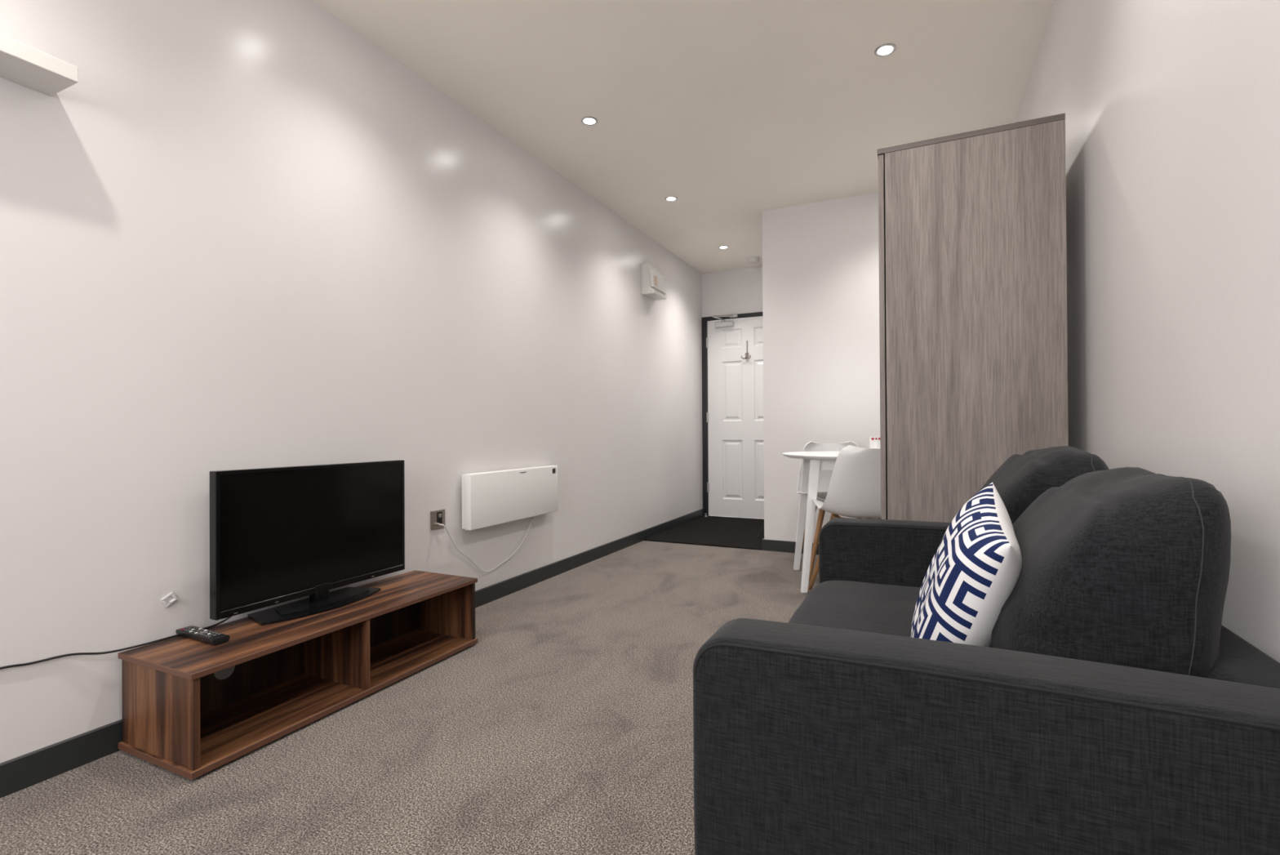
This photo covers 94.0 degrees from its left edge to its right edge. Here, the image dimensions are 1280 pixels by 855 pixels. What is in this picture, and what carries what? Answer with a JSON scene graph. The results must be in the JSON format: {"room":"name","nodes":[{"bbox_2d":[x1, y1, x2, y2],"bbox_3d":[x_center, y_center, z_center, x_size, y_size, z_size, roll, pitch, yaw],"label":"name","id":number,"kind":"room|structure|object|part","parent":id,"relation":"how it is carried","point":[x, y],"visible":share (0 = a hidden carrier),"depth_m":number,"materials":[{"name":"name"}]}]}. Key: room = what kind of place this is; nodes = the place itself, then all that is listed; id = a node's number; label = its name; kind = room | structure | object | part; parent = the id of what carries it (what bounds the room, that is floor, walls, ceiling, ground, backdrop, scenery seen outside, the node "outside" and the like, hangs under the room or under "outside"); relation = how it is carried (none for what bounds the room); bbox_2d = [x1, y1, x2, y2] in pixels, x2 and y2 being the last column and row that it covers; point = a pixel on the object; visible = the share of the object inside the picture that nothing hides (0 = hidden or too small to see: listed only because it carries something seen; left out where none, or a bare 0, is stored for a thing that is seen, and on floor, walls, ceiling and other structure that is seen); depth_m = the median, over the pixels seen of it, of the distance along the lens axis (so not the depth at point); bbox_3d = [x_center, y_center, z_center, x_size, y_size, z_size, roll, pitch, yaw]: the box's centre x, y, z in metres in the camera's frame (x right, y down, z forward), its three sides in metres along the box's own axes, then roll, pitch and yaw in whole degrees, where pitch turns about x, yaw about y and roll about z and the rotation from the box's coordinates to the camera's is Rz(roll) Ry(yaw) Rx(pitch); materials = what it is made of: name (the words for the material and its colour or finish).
{"room":"living room","nodes":[
{"label":"living room","id":0,"kind":"room"},
{"bbox_2d":[0,0,702,762],"bbox_3d":[-0.951,-0.343,2.903,0.120,2.486,7.431,0,0,25],"label":"wall","id":1,"kind":"structure","parent":0,"point":[246,233],"depth_m":2.05,"materials":[{"name":"white paint"}]},
{"bbox_2d":[0,34,78,96],"bbox_3d":[-1.659,-0.879,1.111,0.143,0.039,0.904,0,0,25],"label":"floating shelf","id":2,"kind":"object","parent":1,"relation":"attached to","point":[20,64],"visible":1,"depth_m":1.44,"materials":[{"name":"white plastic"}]},
{"bbox_2d":[160,591,177,607],"bbox_3d":[-1.401,0.514,1.780,0.016,0.042,0.043,0,0,25],"label":"clip","id":3,"kind":"object","parent":1,"relation":"attached to","point":[175,598],"visible":1,"depth_m":1.78,"materials":[{"name":"white plastic"}]},
{"bbox_2d":[0,508,704,797],"bbox_3d":[-0.913,0.861,2.805,0.016,0.078,7.291,0,0,25],"label":"baseboard","id":4,"kind":"structure","parent":1,"relation":"attached to","point":[18,773],"depth_m":1.63,"materials":[{"name":"grey paint"}]},
{"bbox_2d":[430,508,444,529],"bbox_3d":[-0.928,0.426,2.765,0.029,0.087,0.088,0,0,25],"label":"wall socket","id":5,"kind":"object","parent":1,"relation":"attached to","point":[437,517],"visible":0.91,"depth_m":2.76,"materials":[{"name":"silver metal"}]},
{"bbox_2d":[439,516,533,572],"bbox_3d":[-0.768,0.593,3.077,0.031,0.302,0.740,0,0,24],"label":"cable","id":6,"kind":"object","parent":5,"relation":"attached to","point":[443,525],"visible":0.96,"depth_m":3.02,"materials":[{"name":"white plastic"}]},
{"bbox_2d":[462,465,557,530],"bbox_3d":[-0.684,0.361,3.227,0.076,0.273,0.762,0,0,25],"label":"heater","id":7,"kind":"object","parent":1,"relation":"attached to","point":[490,498],"visible":1,"depth_m":3.12,"materials":[{"name":"white plastic"}]},
{"bbox_2d":[641,262,666,300],"bbox_3d":[0.117,-1.194,4.899,0.115,0.247,0.260,0,0,25],"label":"box","id":8,"kind":"object","parent":1,"relation":"attached to","point":[652,280],"visible":1,"depth_m":4.80,"materials":[{"name":"white plastic"}]},
{"bbox_2d":[0,515,818,854],"bbox_3d":[0.212,0.941,2.283,2.735,0.100,7.551,0,0,25],"label":"floor","id":9,"kind":"structure","parent":0,"point":[566,726],"depth_m":1.60,"materials":[{"name":"carpet"}]},
{"bbox_2d":[117,569,477,779],"bbox_3d":[-1.058,0.760,2.060,0.350,0.274,1.070,0,0,25],"label":"tv stand","id":10,"kind":"object","parent":9,"relation":"on","point":[191,708],"visible":0.98,"depth_m":1.88,"materials":[{"name":"brown wood"}]},
{"bbox_2d":[0,616,231,669],"bbox_3d":[-1.516,0.587,1.516,0.032,0.072,0.945,0,0,28],"label":"cable","id":11,"kind":"object","parent":10,"relation":"on","point":[227,618],"visible":0.77,"depth_m":1.61,"materials":[{"name":"black plastic"}]},
{"bbox_3d":[-1.281,0.754,1.591,0.339,0.232,0.016,0,0,25],"label":"panel","id":12,"kind":"part","parent":10,"relation":"part of","materials":[{"name":"brown wood"}]},
{"bbox_2d":[175,625,229,644],"bbox_3d":[-1.294,0.613,1.765,0.205,0.020,0.045,0,0,27],"label":"remote control","id":13,"kind":"object","parent":10,"relation":"on","point":[202,634],"visible":1,"depth_m":1.75,"materials":[{"name":"black plastic"}]},
{"bbox_3d":[-1.302,0.756,1.888,0.005,0.232,0.503,0,0,25],"label":"panel","id":14,"kind":"part","parent":10,"relation":"part of","materials":[{"name":"brown wood"}]},
{"bbox_3d":[-1.058,0.631,2.060,0.350,0.016,1.070,0,0,25],"label":"panel","id":15,"kind":"part","parent":10,"relation":"part of","materials":[{"name":"brown wood"}]},
{"bbox_2d":[209,459,404,625],"bbox_3d":[-1.117,0.378,2.123,0.188,0.490,0.726,0,0,25],"label":"television","id":16,"kind":"object","parent":10,"relation":"on","point":[278,535],"visible":1,"depth_m":2.04,"materials":[{"name":"black plastic"}]},
{"bbox_3d":[-1.080,0.757,2.357,0.005,0.232,0.503,0,0,25],"label":"panel","id":17,"kind":"part","parent":10,"relation":"part of","materials":[{"name":"brown wood"}]},
{"bbox_3d":[-0.837,0.756,2.529,0.339,0.232,0.016,0,0,25],"label":"panel","id":18,"kind":"part","parent":10,"relation":"part of","materials":[{"name":"brown wood"}]},
{"bbox_2d":[644,515,764,550],"bbox_3d":[0.772,0.898,5.231,0.951,0.009,1.463,0,0,25],"label":"entrance mat","id":19,"kind":"object","parent":9,"relation":"on","point":[710,531],"visible":0.71,"depth_m":5.03,"materials":[{"name":"black carpet"}]},
{"bbox_2d":[796,440,862,580],"bbox_3d":[1.232,0.490,3.692,0.491,0.805,0.492,0,0,4],"label":"dining chair","id":20,"kind":"object","parent":9,"relation":"on","point":[824,476],"visible":0.2,"depth_m":3.86,"materials":[{"name":"white plastic"}]},
{"bbox_3d":[1.066,0.673,3.829,0.036,0.441,0.186,0,0,-44],"label":"leg","id":21,"kind":"part","parent":20,"relation":"part of","materials":[{"name":"brown wood"}]},
{"bbox_3d":[1.044,0.672,3.539,0.186,0.441,0.036,0,0,-37],"label":"leg","id":22,"kind":"part","parent":20,"relation":"part of","materials":[{"name":"brown wood"}]},
{"bbox_2d":[782,450,879,592],"bbox_3d":[1.196,0.520,3.449,0.720,0.742,0.720,0,0,25],"label":"dining table","id":23,"kind":"object","parent":9,"relation":"on","point":[814,462],"visible":0.47,"depth_m":3.27,"materials":[{"name":"white paint"}]},
{"bbox_3d":[1.019,0.535,3.714,0.069,0.718,0.154,0,0,-27],"label":"leg","id":24,"kind":"part","parent":23,"relation":"part of","materials":[{"name":"white paint"}]},
{"bbox_3d":[0.937,0.533,3.264,0.154,0.718,0.069,0,0,-42],"label":"leg","id":25,"kind":"part","parent":23,"relation":"part of","materials":[{"name":"white paint"}]},
{"bbox_2d":[869,436,879,448],"bbox_3d":[1.347,0.101,3.373,0.095,0.095,0.077,0,0,-8],"label":"cup","id":26,"kind":"object","parent":23,"relation":"on","point":[874,442],"visible":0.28,"depth_m":3.34,"materials":[{"name":"white ceramic"}]},
{"bbox_2d":[808,444,880,589],"bbox_3d":[1.153,0.487,3.054,0.491,0.805,0.492,0,0,4],"label":"dining chair","id":27,"kind":"object","parent":9,"relation":"on","point":[854,491],"visible":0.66,"depth_m":2.88,"materials":[{"name":"white plastic"}]},
{"bbox_3d":[0.990,0.671,3.233,0.036,0.441,0.186,0,0,-44],"label":"leg","id":28,"kind":"part","parent":27,"relation":"part of","materials":[{"name":"brown wood"}]},
{"bbox_2d":[876,113,1068,522],"bbox_3d":[1.210,-0.029,2.249,0.528,1.830,0.759,0,0,25],"label":"wardrobe","id":29,"kind":"object","parent":9,"relation":"on","point":[972,224],"visible":0.66,"depth_m":1.91,"materials":[{"name":"grey wood"}]},
{"bbox_3d":[0.901,-0.048,2.187,0.017,1.749,0.376,0,0,25],"label":"door","id":30,"kind":"part","parent":29,"relation":"part of","materials":[{"name":"grey wood"}]},
{"bbox_3d":[1.205,-0.935,2.253,0.528,0.018,0.759,0,0,25],"label":"panel","id":31,"kind":"part","parent":29,"relation":"part of","materials":[{"name":"grey wood"}]},
{"bbox_2d":[693,445,1279,854],"bbox_3d":[0.675,0.465,1.280,0.746,0.838,1.282,0,0,25],"label":"sofa","id":32,"kind":"object","parent":9,"relation":"on","point":[1111,708],"visible":0.91,"depth_m":0.77,"materials":[{"name":"black fabric"}]},
{"bbox_2d":[787,580,920,636],"bbox_3d":[0.582,0.543,1.324,0.538,0.187,1.038,0,0,25],"label":"seat cushion","id":33,"kind":"object","parent":32,"relation":"on","point":[880,606],"depth_m":1.52,"materials":[{"name":"grey fabric"}]},
{"bbox_3d":[0.928,0.569,1.803,0.735,0.552,0.120,0,0,25],"label":"arm","id":34,"kind":"part","parent":32,"relation":"part of"},
{"bbox_2d":[911,482,1022,647],"bbox_3d":[0.586,0.307,1.088,0.178,0.399,0.419,0,0,25],"label":"throw pillow","id":35,"kind":"object","parent":32,"relation":"on","point":[976,565],"visible":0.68,"depth_m":0.96,"materials":[{"name":"white fabric"}]},
{"bbox_3d":[0.430,0.567,0.753,0.735,0.552,0.120,0,0,25],"label":"arm","id":36,"kind":"part","parent":32,"relation":"part of"},
{"bbox_2d":[977,445,1109,524],"bbox_3d":[0.941,0.258,1.436,0.296,0.427,0.486,0,0,25],"label":"cushion","id":37,"kind":"object","parent":32,"relation":"on","point":[1020,479],"depth_m":1.26,"materials":[{"name":"grey fabric"}]},
{"bbox_2d":[991,466,1231,677],"bbox_3d":[0.734,0.285,0.995,0.291,0.437,0.470,0,0,25],"label":"cushion","id":38,"kind":"object","parent":32,"relation":"on","point":[1130,566],"depth_m":0.80,"materials":[{"name":"grey fabric"}]},
{"bbox_3d":[0.965,0.569,1.143,0.107,0.525,1.042,0,0,25],"label":"frame","id":39,"kind":"part","parent":32,"relation":"part of","materials":[{"name":"grey fabric"}]},
{"bbox_2d":[312,0,1053,273],"bbox_3d":[0.197,-1.645,2.295,2.735,0.100,7.551,0,0,25],"label":"ceiling","id":40,"kind":"structure","parent":0,"point":[735,111],"depth_m":2.78,"materials":[{"name":"paint"}]},
{"bbox_2d":[581,116,597,125],"bbox_3d":[-0.262,-1.586,3.093,0.086,0.006,0.086,0,0,25],"label":"recessed light","id":41,"kind":"object","parent":40,"relation":"in","point":[589,121],"visible":1,"depth_m":3.09,"materials":[{"name":"silver metal"}]},
{"bbox_2d":[665,195,677,201],"bbox_3d":[0.216,-1.583,4.139,0.086,0.006,0.086,0,0,25],"label":"recessed light","id":42,"kind":"object","parent":40,"relation":"in","point":[670,198],"visible":1,"depth_m":4.13,"materials":[{"name":"silver metal"}]},
{"bbox_2d":[718,245,728,248],"bbox_3d":[0.734,-1.581,5.244,0.086,0.006,0.086,0,0,25],"label":"recessed light","id":43,"kind":"object","parent":40,"relation":"in","point":[720,246],"visible":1,"depth_m":5.23,"materials":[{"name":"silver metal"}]},
{"bbox_2d":[746,256,759,263],"bbox_3d":[1.063,-1.561,5.586,0.124,0.046,0.124,0,0,25],"label":"smoke detector","id":44,"kind":"object","parent":40,"relation":"attached to","point":[752,260],"visible":1,"depth_m":5.55,"materials":[{"name":"white plastic"}]},
{"bbox_2d":[874,43,896,57],"bbox_3d":[1.039,-1.596,2.528,0.086,0.006,0.086,0,0,25],"label":"recessed light","id":45,"kind":"object","parent":40,"relation":"in","point":[884,49],"visible":1,"depth_m":2.52,"materials":[{"name":"silver metal"}]},
{"bbox_2d":[702,266,762,317],"bbox_3d":[1.795,-0.345,5.647,2.495,2.486,0.120,0,0,25],"label":"wall","id":46,"kind":"structure","parent":0,"point":[735,291],"depth_m":6.00,"materials":[{"name":"white paint"}]},
{"bbox_2d":[702,311,762,515],"bbox_3d":[1.055,-0.113,5.965,0.877,2.035,0.098,0,0,25],"label":"trim","id":47,"kind":"structure","parent":46,"relation":"attached to","point":[705,319],"depth_m":6.09,"materials":[{"name":"black wood"}]},
{"bbox_2d":[706,314,764,518],"bbox_3d":[1.002,-0.115,5.862,0.768,2.022,0.242,0,0,25],"label":"door","id":48,"kind":"structure","parent":46,"relation":"in","point":[735,414],"depth_m":5.97,"materials":[{"name":"white wood"}]},
{"bbox_3d":[0.829,-1.092,5.955,0.274,0.065,0.110,0,0,-17],"label":"closer arm","id":49,"kind":"part","parent":48,"relation":"part of","materials":[{"name":"silver metal"}]},
{"bbox_2d":[741,340,751,359],"bbox_3d":[1.051,-0.766,5.895,0.099,0.190,0.058,0,0,25],"label":"coat hook","id":50,"kind":"object","parent":48,"relation":"attached to","point":[747,353],"visible":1,"depth_m":5.91,"materials":[{"name":"silver metal"}]},
{"bbox_2d":[761,191,879,554],"bbox_3d":[1.890,-0.350,4.715,1.526,2.487,1.483,0,0,25],"label":"wall","id":51,"kind":"structure","parent":0,"point":[820,260],"depth_m":4.22,"materials":[{"name":"white paint"}]},
{"bbox_2d":[1016,0,1279,662],"bbox_3d":[1.411,-0.361,1.784,0.120,2.486,7.431,0,0,25],"label":"wall","id":52,"kind":"structure","parent":0,"point":[1171,108],"depth_m":1.15,"materials":[{"name":"white paint"}]}
]}

